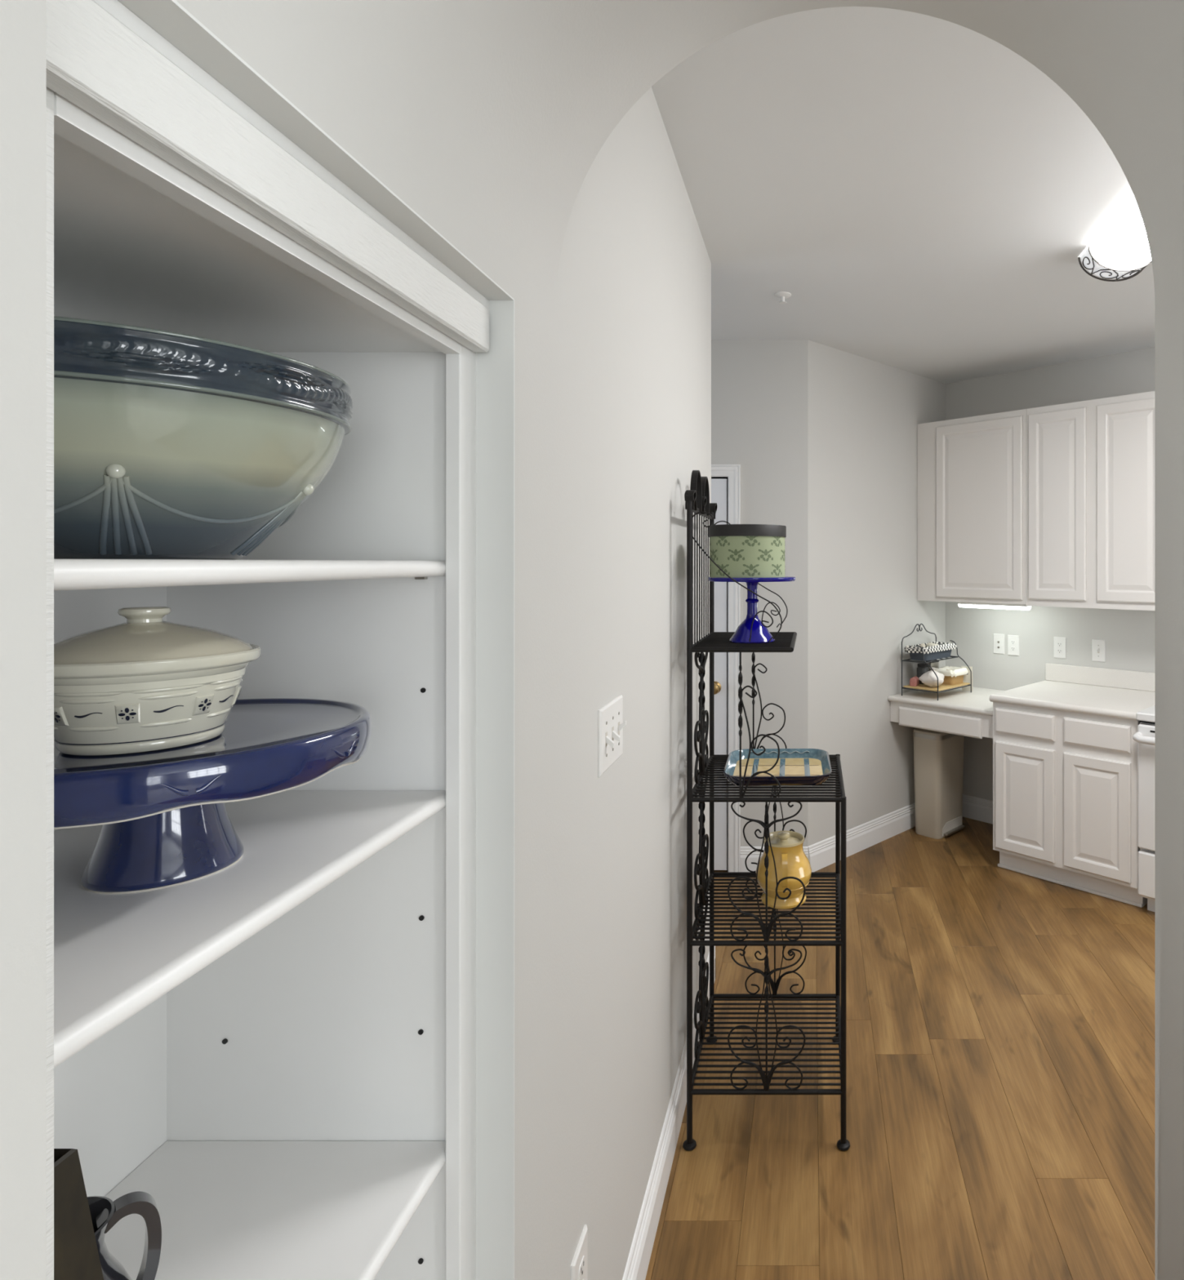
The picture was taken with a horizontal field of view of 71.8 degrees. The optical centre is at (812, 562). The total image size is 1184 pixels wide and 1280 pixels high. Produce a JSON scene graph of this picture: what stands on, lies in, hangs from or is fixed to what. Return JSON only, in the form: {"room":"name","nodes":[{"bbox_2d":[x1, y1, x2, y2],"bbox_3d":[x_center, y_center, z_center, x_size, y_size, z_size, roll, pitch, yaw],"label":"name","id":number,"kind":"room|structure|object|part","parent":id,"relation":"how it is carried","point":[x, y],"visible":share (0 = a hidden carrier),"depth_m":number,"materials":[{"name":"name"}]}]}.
{"room":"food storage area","nodes":[
{"label":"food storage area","id":0,"kind":"room"},
{"bbox_2d":[0,0,711,1279],"bbox_3d":[-0.664,0.228,1.600,0.552,2.745,2.760,0,0,0],"label":"wall","id":1,"kind":"structure","parent":0,"point":[612,379],"depth_m":1.25,"materials":[{"name":"grey paint"}]},
{"bbox_2d":[46,0,514,1279],"bbox_3d":[-0.608,0.579,0.702,0.442,1.842,0.617,0,0,0],"label":"bookcase","id":2,"kind":"object","parent":1,"relation":"attached to","point":[301,1049],"visible":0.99,"depth_m":0.95,"materials":[{"name":"white paint"}]},
{"bbox_2d":[53,1148,103,1279],"bbox_3d":[-0.553,0.581,0.560,0.082,0.302,0.082,0,0,0],"label":"vase","id":3,"kind":"object","parent":2,"relation":"on","point":[76,1255],"visible":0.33,"depth_m":0.56,"materials":[{"name":"black ceramic"}]},
{"bbox_3d":[-0.823,0.590,0.705,0.012,1.821,0.600,0,0,0],"label":"panel","id":4,"kind":"part","parent":2,"relation":"part of","materials":[{"name":"white paint"}]},
{"bbox_2d":[87,1191,161,1279],"bbox_3d":[-0.643,0.650,0.662,0.111,0.164,0.111,0,0,0],"label":"pitcher","id":5,"kind":"object","parent":2,"relation":"on","point":[105,1213],"visible":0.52,"depth_m":0.69,"materials":[{"name":"grey ceramic"}]},
{"bbox_2d":[53,315,352,559],"bbox_3d":[-0.636,-0.093,0.735,0.348,0.182,0.348,0,0,43],"label":"mixing bowl","id":6,"kind":"object","parent":2,"relation":"on","point":[168,445],"visible":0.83,"depth_m":0.65,"materials":[{"name":"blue ceramic"}]},
{"bbox_2d":[53,697,372,894],"bbox_3d":[-0.610,0.223,0.735,0.342,0.132,0.342,0,0,0],"label":"cake stand","id":7,"kind":"object","parent":2,"relation":"on","point":[163,815],"visible":0.83,"depth_m":0.68,"materials":[{"name":"blue ceramic"}]},
{"bbox_2d":[53,606,261,755],"bbox_3d":[-0.602,0.101,0.702,0.171,0.122,0.171,0,0,0],"label":"casserole dish","id":8,"kind":"object","parent":7,"relation":"on","point":[145,682],"visible":0.85,"depth_m":0.66,"materials":[{"name":"beige ceramic"}]},
{"bbox_3d":[-0.602,0.049,0.702,0.037,0.018,0.037,0,0,0],"label":"knob","id":9,"kind":"part","parent":8,"relation":"part of","materials":[{"name":"beige ceramic"}]},
{"bbox_3d":[-0.602,0.069,0.702,0.158,0.030,0.158,0,0,0],"label":"lid","id":10,"kind":"part","parent":8,"relation":"part of","materials":[{"name":"beige ceramic"}]},
{"bbox_3d":[-0.610,0.177,0.735,0.338,0.041,0.338,0,0,0],"label":"plate","id":11,"kind":"part","parent":7,"relation":"part of","materials":[{"name":"blue ceramic"}]},
{"bbox_3d":[-0.636,-0.276,0.705,0.362,0.019,0.560,0,0,0],"label":"panel","id":12,"kind":"part","parent":2,"relation":"part of","materials":[{"name":"white paint"}]},
{"bbox_3d":[-0.635,0.299,0.705,0.361,0.020,0.558,0,0,0],"label":"shelf","id":13,"kind":"part","parent":2,"relation":"part of","materials":[{"name":"white paint"}]},
{"bbox_3d":[-0.635,0.008,0.705,0.361,0.020,0.558,0,0,0],"label":"shelf","id":14,"kind":"part","parent":2,"relation":"part of","materials":[{"name":"white paint"}]},
{"bbox_3d":[-0.446,-0.297,0.707,0.019,0.079,0.515,0,0,0],"label":"rail","id":15,"kind":"part","parent":2,"relation":"part of","materials":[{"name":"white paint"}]},
{"bbox_3d":[-0.635,0.742,0.705,0.361,0.020,0.558,0,0,0],"label":"shelf","id":16,"kind":"part","parent":2,"relation":"part of","materials":[{"name":"white paint"}]},
{"bbox_3d":[-0.636,0.590,0.995,0.362,1.821,0.019,0,0,0],"label":"panel","id":17,"kind":"part","parent":2,"relation":"part of","materials":[{"name":"white paint"}]},
{"bbox_2d":[570,1224,587,1279],"bbox_3d":[-0.384,1.187,1.286,0.008,0.118,0.078,0,0,0],"label":"wall outlet","id":18,"kind":"object","parent":1,"relation":"attached to","point":[579,1266],"visible":1,"depth_m":1.29,"materials":[{"name":"white plastic"}]},
{"bbox_2d":[577,1255,585,1279],"bbox_3d":[-0.381,1.167,1.286,0.002,0.025,0.033,0,0,0],"label":"receptacle","id":19,"kind":"object","parent":18,"relation":"attached to","point":[581,1263],"depth_m":1.28,"materials":[{"name":"white plastic"}]},
{"bbox_2d":[597,694,626,777],"bbox_3d":[-0.378,0.328,1.488,0.020,0.121,0.165,0,0,0],"label":"light switch","id":20,"kind":"object","parent":1,"relation":"attached to","point":[611,724],"visible":1,"depth_m":1.46,"materials":[{"name":"white plastic"}]},
{"bbox_2d":[622,951,715,1279],"bbox_3d":[-0.380,1.532,2.013,0.015,0.137,1.965,0,0,0],"label":"baseboard","id":21,"kind":"structure","parent":1,"relation":"attached to","point":[640,1252],"depth_m":1.93,"materials":[{"name":"white paint"}]},
{"bbox_2d":[251,0,1183,1279],"bbox_3d":[0.181,0.228,0.699,1.138,2.745,0.957,0,0,0],"label":"wall","id":22,"kind":"structure","parent":0,"point":[507,107],"depth_m":1.07,"materials":[{"name":"grey paint"}]},
{"bbox_2d":[711,339,807,871],"bbox_3d":[-1.171,0.228,4.065,2.297,2.745,0.120,0,0,0],"label":"wall","id":23,"kind":"structure","parent":0,"point":[759,387],"depth_m":4.00,"materials":[{"name":"grey paint"}]},
{"bbox_2d":[711,478,727,870],"bbox_3d":[-0.841,0.579,3.990,0.804,2.019,0.105,0,0,0],"label":"door","id":24,"kind":"structure","parent":23,"relation":"in","point":[718,486],"depth_m":4.01,"materials":[{"name":"white paint"}]},
{"bbox_3d":[-0.501,0.645,3.973,0.064,0.064,0.070,0,0,0],"label":"knob","id":25,"kind":"part","parent":24,"relation":"part of","materials":[{"name":"gold metal"}]},
{"bbox_2d":[711,464,740,871],"bbox_3d":[-0.841,0.549,4.056,0.940,2.101,0.139,0,0,0],"label":"trim","id":26,"kind":"structure","parent":23,"relation":"attached to","point":[732,472],"depth_m":3.99,"materials":[{"name":"white paint"}]},
{"bbox_3d":[-0.841,-0.470,3.995,0.940,0.062,0.019,0,0,0],"label":"head casing","id":27,"kind":"part","parent":26,"relation":"part of","materials":[{"name":"white paint"}]},
{"bbox_3d":[-0.402,0.549,3.995,0.062,2.101,0.019,0,0,0],"label":"casing","id":28,"kind":"part","parent":26,"relation":"part of","materials":[{"name":"white paint"}]},
{"bbox_2d":[740,846,807,871],"bbox_3d":[-0.197,1.532,3.998,0.347,0.137,0.015,0,0,0],"label":"baseboard","id":29,"kind":"structure","parent":23,"relation":"attached to","point":[744,851],"depth_m":3.99,"materials":[{"name":"white paint"}]},
{"bbox_2d":[807,339,945,846],"bbox_3d":[0.370,0.228,4.538,0.120,2.745,1.319,0,0,42],"label":"wall","id":30,"kind":"structure","parent":0,"point":[864,415],"depth_m":4.34,"materials":[{"name":"grey paint"}]},
{"bbox_2d":[807,802,915,871],"bbox_3d":[0.420,1.532,4.493,0.015,0.137,1.319,0,0,42],"label":"baseboard","id":31,"kind":"structure","parent":30,"relation":"attached to","point":[820,855],"depth_m":4.35,"materials":[{"name":"white paint"}]},
{"bbox_2d":[644,817,1154,1279],"bbox_3d":[0.650,1.650,1.385,6.100,0.100,9.770,0,0,0],"label":"floor","id":32,"kind":"structure","parent":0,"point":[1000,1021],"depth_m":2.33,"materials":[{"name":"brown wood"}]},
{"bbox_2d":[682,470,849,1151],"bbox_3d":[-0.126,0.667,2.365,0.459,1.866,0.508,0,0,0],"label":"rack","id":33,"kind":"object","parent":32,"relation":"on","point":[697,498],"visible":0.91,"depth_m":2.24,"materials":[{"name":"black metal"}]},
{"bbox_3d":[-0.336,0.713,2.130,0.038,1.775,0.038,0,0,0],"label":"post","id":34,"kind":"part","parent":33,"relation":"part of","materials":[{"name":"black metal"}]},
{"bbox_3d":[-0.336,0.452,2.365,0.016,0.390,0.269,0,0,0],"label":"scroll panel","id":35,"kind":"part","parent":33,"relation":"part of","materials":[{"name":"black metal"}]},
{"bbox_3d":[-0.336,0.845,2.365,0.016,0.390,0.269,0,0,0],"label":"scroll panel","id":36,"kind":"part","parent":33,"relation":"part of","materials":[{"name":"black metal"}]},
{"bbox_3d":[-0.336,1.252,2.365,0.016,0.390,0.269,0,0,0],"label":"scroll panel","id":37,"kind":"part","parent":33,"relation":"part of","materials":[{"name":"black metal"}]},
{"bbox_3d":[-0.336,0.445,2.365,0.020,0.410,0.020,0,0,0],"label":"twisted rod","id":38,"kind":"part","parent":33,"relation":"part of","materials":[{"name":"black metal"}]},
{"bbox_3d":[-0.336,0.847,2.365,0.020,0.393,0.020,0,0,0],"label":"twisted rod","id":39,"kind":"part","parent":33,"relation":"part of","materials":[{"name":"black metal"}]},
{"bbox_3d":[-0.336,1.246,2.365,0.020,0.407,0.020,0,0,0],"label":"twisted rod","id":40,"kind":"part","parent":33,"relation":"part of","materials":[{"name":"black metal"}]},
{"bbox_3d":[-0.336,-0.150,2.365,0.005,0.016,0.470,0,0,0],"label":"rail","id":41,"kind":"part","parent":33,"relation":"part of","materials":[{"name":"black metal"}]},
{"bbox_3d":[-0.336,0.713,2.600,0.038,1.775,0.038,0,0,0],"label":"post","id":42,"kind":"part","parent":33,"relation":"part of","materials":[{"name":"black metal"}]},
{"bbox_3d":[-0.197,0.445,2.130,0.012,0.410,0.012,0,0,0],"label":"twisted rod","id":43,"kind":"part","parent":33,"relation":"part of","materials":[{"name":"black metal"}]},
{"bbox_3d":[-0.197,0.240,2.365,0.291,0.014,0.483,0,0,0],"label":"shelf frame","id":44,"kind":"part","parent":33,"relation":"part of","materials":[{"name":"black metal"}]},
{"bbox_2d":[707,576,795,643],"bbox_3d":[-0.178,0.138,2.300,0.258,0.189,0.258,0,0,0],"label":"glass cake stand","id":45,"kind":"object","parent":33,"relation":"on","point":[760,633],"visible":0.88,"depth_m":2.26,"materials":[{"name":"blue glass"}]},
{"bbox_2d":[707,524,786,577],"bbox_3d":[-0.192,-0.032,2.300,0.229,0.151,0.229,0,0,0],"label":"round box","id":46,"kind":"object","parent":45,"relation":"on","point":[740,550],"visible":0.97,"depth_m":2.20,"materials":[{"name":"green cardboard"}]},
{"bbox_3d":[-0.192,-0.090,2.300,0.229,0.033,0.229,0,0,0],"label":"lid","id":47,"kind":"part","parent":46,"relation":"part of","materials":[{"name":"black paper"}]},
{"bbox_3d":[-0.178,0.143,2.300,0.134,0.178,0.134,0,0,0],"label":"stem","id":48,"kind":"part","parent":45,"relation":"part of","materials":[{"name":"blue glass"}]},
{"bbox_3d":[-0.178,0.050,2.300,0.258,0.013,0.258,0,0,0],"label":"plate","id":49,"kind":"part","parent":45,"relation":"part of","materials":[{"name":"blue glass"}]},
{"bbox_3d":[-0.197,0.445,2.600,0.012,0.410,0.012,0,0,0],"label":"twisted rod","id":50,"kind":"part","parent":33,"relation":"part of","materials":[{"name":"black metal"}]},
{"bbox_3d":[-0.142,0.492,2.130,0.112,0.310,0.005,0,0,0],"label":"scroll panel","id":51,"kind":"part","parent":33,"relation":"part of","materials":[{"name":"black metal"}]},
{"bbox_3d":[-0.126,0.847,2.130,0.012,0.393,0.012,0,0,0],"label":"twisted rod","id":52,"kind":"part","parent":33,"relation":"part of","materials":[{"name":"black metal"}]},
{"bbox_3d":[-0.126,1.246,2.130,0.012,0.407,0.012,0,0,0],"label":"twisted rod","id":53,"kind":"part","parent":33,"relation":"part of","materials":[{"name":"black metal"}]},
{"bbox_3d":[-0.126,1.043,2.365,0.434,0.014,0.483,0,0,0],"label":"shelf frame","id":54,"kind":"part","parent":33,"relation":"part of","materials":[{"name":"black metal"}]},
{"bbox_3d":[-0.126,1.450,2.365,0.434,0.014,0.483,0,0,0],"label":"shelf frame","id":55,"kind":"part","parent":33,"relation":"part of","materials":[{"name":"black metal"}]},
{"bbox_3d":[-0.125,0.846,2.130,0.214,0.388,0.010,0,0,0],"label":"scroll panel","id":56,"kind":"part","parent":33,"relation":"part of","materials":[{"name":"black metal"}]},
{"bbox_3d":[-0.125,1.252,2.130,0.214,0.388,0.010,0,0,0],"label":"scroll panel","id":57,"kind":"part","parent":33,"relation":"part of","materials":[{"name":"black metal"}]},
{"bbox_3d":[-0.126,0.650,2.365,0.434,0.014,0.483,0,0,0],"label":"shelf frame","id":58,"kind":"part","parent":33,"relation":"part of","materials":[{"name":"black metal"}]},
{"bbox_3d":[-0.142,0.492,2.600,0.112,0.310,0.005,0,0,0],"label":"scroll panel","id":59,"kind":"part","parent":33,"relation":"part of","materials":[{"name":"black metal"}]},
{"bbox_3d":[-0.126,0.847,2.600,0.012,0.393,0.012,0,0,0],"label":"twisted rod","id":60,"kind":"part","parent":33,"relation":"part of","materials":[{"name":"black metal"}]},
{"bbox_3d":[-0.126,1.246,2.600,0.012,0.407,0.012,0,0,0],"label":"twisted rod","id":61,"kind":"part","parent":33,"relation":"part of","materials":[{"name":"black metal"}]},
{"bbox_3d":[-0.125,0.846,2.600,0.214,0.388,0.010,0,0,0],"label":"scroll panel","id":62,"kind":"part","parent":33,"relation":"part of","materials":[{"name":"black metal"}]},
{"bbox_3d":[-0.125,1.252,2.600,0.214,0.388,0.010,0,0,0],"label":"scroll panel","id":63,"kind":"part","parent":33,"relation":"part of","materials":[{"name":"black metal"}]},
{"bbox_2d":[723,748,831,786],"bbox_3d":[-0.104,0.626,2.378,0.316,0.034,0.335,0,0,-1],"label":"baking dish","id":64,"kind":"object","parent":33,"relation":"on","point":[794,766],"visible":0.87,"depth_m":2.40,"materials":[{"name":"blue ceramic"}]},
{"bbox_2d":[755,831,811,909],"bbox_3d":[-0.088,0.932,2.385,0.171,0.207,0.171,0,0,33],"label":"lidded jar","id":65,"kind":"object","parent":33,"relation":"on","point":[789,856],"visible":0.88,"depth_m":2.33,"materials":[{"name":"yellow ceramic"}]},
{"bbox_3d":[-0.088,0.842,2.385,0.039,0.026,0.039,0,0,-4],"label":"knob","id":66,"kind":"part","parent":65,"relation":"part of","materials":[{"name":"beige ceramic"}]},
{"bbox_3d":[-0.088,0.858,2.385,0.113,0.011,0.113,0,0,-4],"label":"lid","id":67,"kind":"part","parent":65,"relation":"part of","materials":[{"name":"beige ceramic"}]},
{"bbox_3d":[-0.082,0.914,2.304,0.016,0.097,0.037,0,0,-4],"label":"handle","id":68,"kind":"part","parent":65,"relation":"part of","materials":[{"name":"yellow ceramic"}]},
{"bbox_3d":[0.085,1.121,2.600,0.038,0.957,0.038,0,0,0],"label":"post","id":69,"kind":"part","parent":33,"relation":"part of","materials":[{"name":"black metal"}]},
{"bbox_3d":[0.085,1.121,2.130,0.038,0.957,0.038,0,0,0],"label":"post","id":70,"kind":"part","parent":33,"relation":"part of","materials":[{"name":"black metal"}]},
{"bbox_2d":[912,728,964,839],"bbox_3d":[0.760,1.292,4.633,0.216,0.616,0.304,0,0,42],"label":"bin","id":71,"kind":"object","parent":32,"relation":"on","point":[938,757],"visible":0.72,"depth_m":4.54,"materials":[{"name":"beige plastic"}]},
{"bbox_3d":[0.754,0.992,4.638,0.196,0.016,0.300,0,0,42],"label":"lid","id":72,"kind":"part","parent":71,"relation":"part of","materials":[{"name":"beige plastic"}]},
{"bbox_2d":[992,702,1146,907],"bbox_3d":[1.421,1.163,4.040,0.738,0.875,0.668,0,0,42],"label":"base cabinet","id":73,"kind":"object","parent":32,"relation":"on","point":[1064,784],"visible":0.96,"depth_m":3.77,"materials":[{"name":"white paint"}]},
{"bbox_3d":[1.067,0.816,3.920,0.319,0.124,0.019,0,0,42],"label":"drawer","id":74,"kind":"part","parent":73,"relation":"part of","materials":[{"name":"white paint"}]},
{"bbox_3d":[1.067,1.200,3.920,0.319,0.551,0.019,0,0,42],"label":"door","id":75,"kind":"part","parent":73,"relation":"part of","materials":[{"name":"white paint"}]},
{"bbox_3d":[1.251,1.592,3.848,0.738,0.016,0.012,0,0,42],"label":"shoe molding","id":76,"kind":"part","parent":73,"relation":"part of","materials":[{"name":"white paint"}]},
{"bbox_2d":[989,662,1154,720],"bbox_3d":[1.418,0.656,4.036,0.742,0.137,0.677,0,0,42],"label":"countertop","id":77,"kind":"structure","parent":73,"relation":"on","point":[1091,691],"depth_m":4.09,"materials":[{"name":"laminate"}]},
{"bbox_3d":[1.341,1.200,3.677,0.318,0.551,0.019,0,0,42],"label":"door","id":78,"kind":"part","parent":73,"relation":"part of","materials":[{"name":"white paint"}]},
{"bbox_3d":[1.341,0.816,3.677,0.318,0.124,0.019,0,0,42],"label":"drawer","id":79,"kind":"part","parent":73,"relation":"part of","materials":[{"name":"white paint"}]},
{"bbox_2d":[1132,705,1154,911],"bbox_3d":[1.953,1.134,3.506,0.767,0.932,0.722,0,0,42],"label":"range","id":80,"kind":"object","parent":32,"relation":"on","point":[1144,735],"visible":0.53,"depth_m":3.50,"materials":[{"name":"white metal"}]},
{"bbox_3d":[1.734,0.788,3.258,0.767,0.043,0.060,0,0,42],"label":"handle","id":81,"kind":"part","parent":80,"relation":"part of","materials":[{"name":"white plastic"}]},
{"bbox_2d":[1135,705,1154,722],"bbox_3d":[1.970,0.698,3.525,0.758,0.036,0.670,0,0,42],"label":"cooktop","id":82,"kind":"object","parent":80,"relation":"in","point":[1147,715],"depth_m":3.51,"materials":[{"name":"white ceramic"}]},
{"bbox_3d":[1.766,1.014,3.295,0.751,0.561,0.043,0,0,42],"label":"oven door","id":83,"kind":"part","parent":80,"relation":"part of","materials":[{"name":"white metal"}]},
{"bbox_3d":[1.768,1.411,3.297,0.751,0.202,0.039,0,0,42],"label":"drawer","id":84,"kind":"part","parent":80,"relation":"part of","materials":[{"name":"white metal"}]},
{"bbox_2d":[651,6,1154,383],"bbox_3d":[0.650,-1.195,0.950,6.100,0.100,8.900,0,0,0],"label":"ceiling","id":85,"kind":"structure","parent":0,"point":[926,200],"depth_m":2.44,"materials":[{"name":"white paint"}]},
{"bbox_2d":[774,291,791,303],"bbox_3d":[-0.126,-1.127,3.328,0.072,0.037,0.072,0,0,0],"label":"sprinkler","id":86,"kind":"object","parent":85,"relation":"attached to","point":[782,295],"visible":1,"depth_m":3.32,"materials":[{"name":"white plastic"}]},
{"bbox_2d":[1077,195,1151,281],"bbox_3d":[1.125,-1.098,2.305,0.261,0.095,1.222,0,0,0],"label":"ceiling light","id":87,"kind":"object","parent":85,"relation":"attached to","point":[1122,250],"visible":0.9,"depth_m":2.69,"materials":[{"name":"white glass"}]},
{"bbox_2d":[1099,218,1151,269],"bbox_3d":[1.125,-1.068,2.305,0.177,0.025,1.010,0,0,0],"label":"diffuser","id":88,"kind":"object","parent":87,"relation":"attached to","point":[1129,249],"depth_m":2.67,"materials":[{"name":"white glass"}]},
{"bbox_2d":[945,346,1154,800],"bbox_3d":[2.141,0.228,3.929,3.339,2.745,0.120,0,0,42],"label":"wall","id":89,"kind":"structure","parent":0,"point":[1128,635],"depth_m":4.58,"materials":[{"name":"grey paint"}]},
{"bbox_2d":[887,686,1003,738],"bbox_3d":[0.903,0.858,4.527,0.687,0.160,0.627,0,0,42],"label":"desk","id":90,"kind":"object","parent":89,"relation":"attached to","point":[958,712],"visible":0.75,"depth_m":4.34,"materials":[{"name":"laminate"}]},
{"bbox_2d":[901,623,971,700],"bbox_3d":[0.735,0.573,4.591,0.252,0.410,0.372,0,0,42],"label":"wire stand","id":91,"kind":"object","parent":90,"relation":"on","point":[921,686],"visible":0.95,"depth_m":4.52,"materials":[{"name":"grey metal"}]},
{"bbox_2d":[909,675,919,686],"bbox_3d":[0.596,0.695,4.547,0.046,0.050,0.072,0,0,24],"label":"packet","id":92,"kind":"object","parent":91,"relation":"on","point":[913,682],"visible":0.98,"depth_m":4.52,"materials":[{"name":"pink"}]},
{"bbox_3d":[0.613,0.621,4.454,0.252,0.315,0.006,0,0,42],"label":"frame","id":93,"kind":"part","parent":91,"relation":"part of","materials":[{"name":"grey metal"}]},
{"bbox_2d":[916,662,928,684],"bbox_3d":[0.656,0.661,4.621,0.072,0.118,0.072,0,0,42],"label":"canister","id":94,"kind":"object","parent":91,"relation":"on","point":[922,668],"visible":0.68,"depth_m":4.59,"materials":[{"name":"grey"}]},
{"bbox_3d":[0.656,0.611,4.621,0.064,0.018,0.064,0,0,42],"label":"lid","id":95,"kind":"part","parent":94,"relation":"part of","materials":[{"name":"black metal"}]},
{"bbox_2d":[903,641,955,661],"bbox_3d":[0.703,0.527,4.620,0.166,0.085,0.350,0,0,42],"label":"woven basket","id":96,"kind":"object","parent":91,"relation":"on","point":[944,651],"visible":0.94,"depth_m":4.53,"materials":[{"name":"grey"}]},
{"bbox_2d":[925,643,938,647],"bbox_3d":[0.713,0.499,4.604,0.038,0.038,0.100,0,0,-27],"label":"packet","id":97,"kind":"object","parent":96,"relation":"in","point":[927,644],"visible":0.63,"depth_m":4.60,"materials":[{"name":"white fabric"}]},
{"bbox_2d":[918,667,944,687],"bbox_3d":[0.697,0.664,4.496,0.149,0.108,0.145,0,0,42],"label":"plastic bag","id":98,"kind":"object","parent":91,"relation":"on","point":[928,678],"visible":0.9,"depth_m":4.45,"materials":[{"name":"white plastic"}]},
{"bbox_2d":[925,659,938,671],"bbox_3d":[0.726,0.657,4.712,0.045,0.126,0.093,0,0,42],"label":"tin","id":99,"kind":"object","parent":91,"relation":"on","point":[935,664],"visible":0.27,"depth_m":4.68,"materials":[{"name":"grey"}]},
{"bbox_2d":[902,682,969,691],"bbox_3d":[0.735,0.725,4.591,0.235,0.009,0.354,0,0,42],"label":"wood shelf","id":100,"kind":"object","parent":91,"relation":"attached to","point":[921,686],"depth_m":4.49,"materials":[{"name":"yellow wood"}]},
{"bbox_2d":[933,666,968,684],"bbox_3d":[0.822,0.674,4.636,0.160,0.091,0.182,0,0,42],"label":"wicker basket","id":101,"kind":"object","parent":91,"relation":"on","point":[953,675],"visible":0.85,"depth_m":4.58,"materials":[{"name":"brown"}]},
{"bbox_3d":[0.856,0.621,4.728,0.252,0.315,0.006,0,0,42],"label":"frame","id":102,"kind":"part","parent":91,"relation":"part of","materials":[{"name":"grey metal"}]},
{"bbox_3d":[0.698,0.885,4.310,0.532,0.106,0.017,0,0,42],"label":"drawer","id":103,"kind":"part","parent":90,"relation":"part of","materials":[{"name":"white paint"}]},
{"bbox_2d":[960,666,973,691],"bbox_3d":[0.932,0.702,4.689,0.068,0.150,0.019,0,0,27],"label":"paper card","id":104,"kind":"object","parent":90,"relation":"on","point":[966,677],"visible":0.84,"depth_m":4.68,"materials":[{"name":"white paper"}]},
{"bbox_2d":[916,408,1026,604],"bbox_3d":[1.008,-0.304,4.626,0.714,1.075,0.340,0,0,42],"label":"upper cabinet","id":105,"kind":"object","parent":89,"relation":"attached to","point":[971,471],"visible":0.96,"depth_m":4.48,"materials":[{"name":"white paint"}]},
{"bbox_2d":[956,601,1031,610],"bbox_3d":[1.040,0.250,4.465,0.440,0.034,0.070,0,0,42],"label":"light","id":106,"kind":"object","parent":105,"relation":"attached to","point":[973,605],"visible":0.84,"depth_m":4.43,"materials":[{"name":"white plastic"}]},
{"bbox_2d":[961,794,992,824],"bbox_3d":[1.105,1.532,4.758,0.688,0.137,0.015,0,0,42],"label":"baseboard","id":107,"kind":"structure","parent":89,"relation":"attached to","point":[973,807],"depth_m":4.82,"materials":[{"name":"white paint"}]},
{"bbox_2d":[993,633,1004,653],"bbox_3d":[1.132,0.497,4.734,0.074,0.122,0.014,0,0,42],"label":"wall plate","id":108,"kind":"object","parent":89,"relation":"attached to","point":[998,638],"visible":1,"depth_m":4.73,"materials":[{"name":"white plastic"}]},
{"bbox_2d":[1007,635,1018,656],"bbox_3d":[1.206,0.500,4.673,0.074,0.122,0.008,0,0,42],"label":"wall plate","id":109,"kind":"object","parent":89,"relation":"attached to","point":[1012,640],"visible":1,"depth_m":4.67,"materials":[{"name":"white plastic"}]},
{"bbox_2d":[1053,636,1066,658],"bbox_3d":[1.424,0.492,4.480,0.074,0.122,0.008,0,0,42],"label":"wall plate","id":110,"kind":"object","parent":89,"relation":"attached to","point":[1059,642],"visible":1,"depth_m":4.48,"materials":[{"name":"white plastic"}]},
{"bbox_2d":[1056,642,1062,646],"bbox_3d":[1.422,0.472,4.478,0.033,0.025,0.002,0,0,42],"label":"receptacle","id":111,"kind":"object","parent":110,"relation":"attached to","point":[1058,644],"depth_m":4.48,"materials":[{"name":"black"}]},
{"bbox_2d":[1056,648,1062,653],"bbox_3d":[1.422,0.511,4.478,0.033,0.025,0.002,0,0,42],"label":"receptacle","id":112,"kind":"object","parent":110,"relation":"attached to","point":[1058,651],"depth_m":4.48,"materials":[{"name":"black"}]},
{"bbox_2d":[1026,391,1154,610],"bbox_3d":[1.557,-0.301,4.138,0.751,1.081,0.340,0,0,42],"label":"upper cabinet","id":113,"kind":"object","parent":89,"relation":"attached to","point":[1090,464],"visible":0.88,"depth_m":4.03,"materials":[{"name":"white paint"}]},
{"bbox_3d":[1.302,-0.303,4.150,0.319,1.008,0.019,0,0,42],"label":"door","id":114,"kind":"part","parent":113,"relation":"part of","materials":[{"name":"white paint"}]},
{"bbox_3d":[1.591,-0.303,3.893,0.340,1.008,0.019,0,0,42],"label":"door","id":115,"kind":"part","parent":113,"relation":"part of","materials":[{"name":"white paint"}]},
{"bbox_2d":[1091,639,1105,662],"bbox_3d":[1.588,0.493,4.326,0.074,0.122,0.020,0,0,42],"label":"wall plate","id":116,"kind":"object","parent":89,"relation":"attached to","point":[1098,646],"visible":1,"depth_m":4.33,"materials":[{"name":"white plastic"}]},
{"bbox_2d":[1044,662,1154,692],"bbox_3d":[1.636,0.637,4.282,0.742,0.099,0.019,0,0,42],"label":"backsplash","id":117,"kind":"structure","parent":89,"relation":"attached to","point":[1109,677],"depth_m":4.30,"materials":[{"name":"laminate"}]}
]}

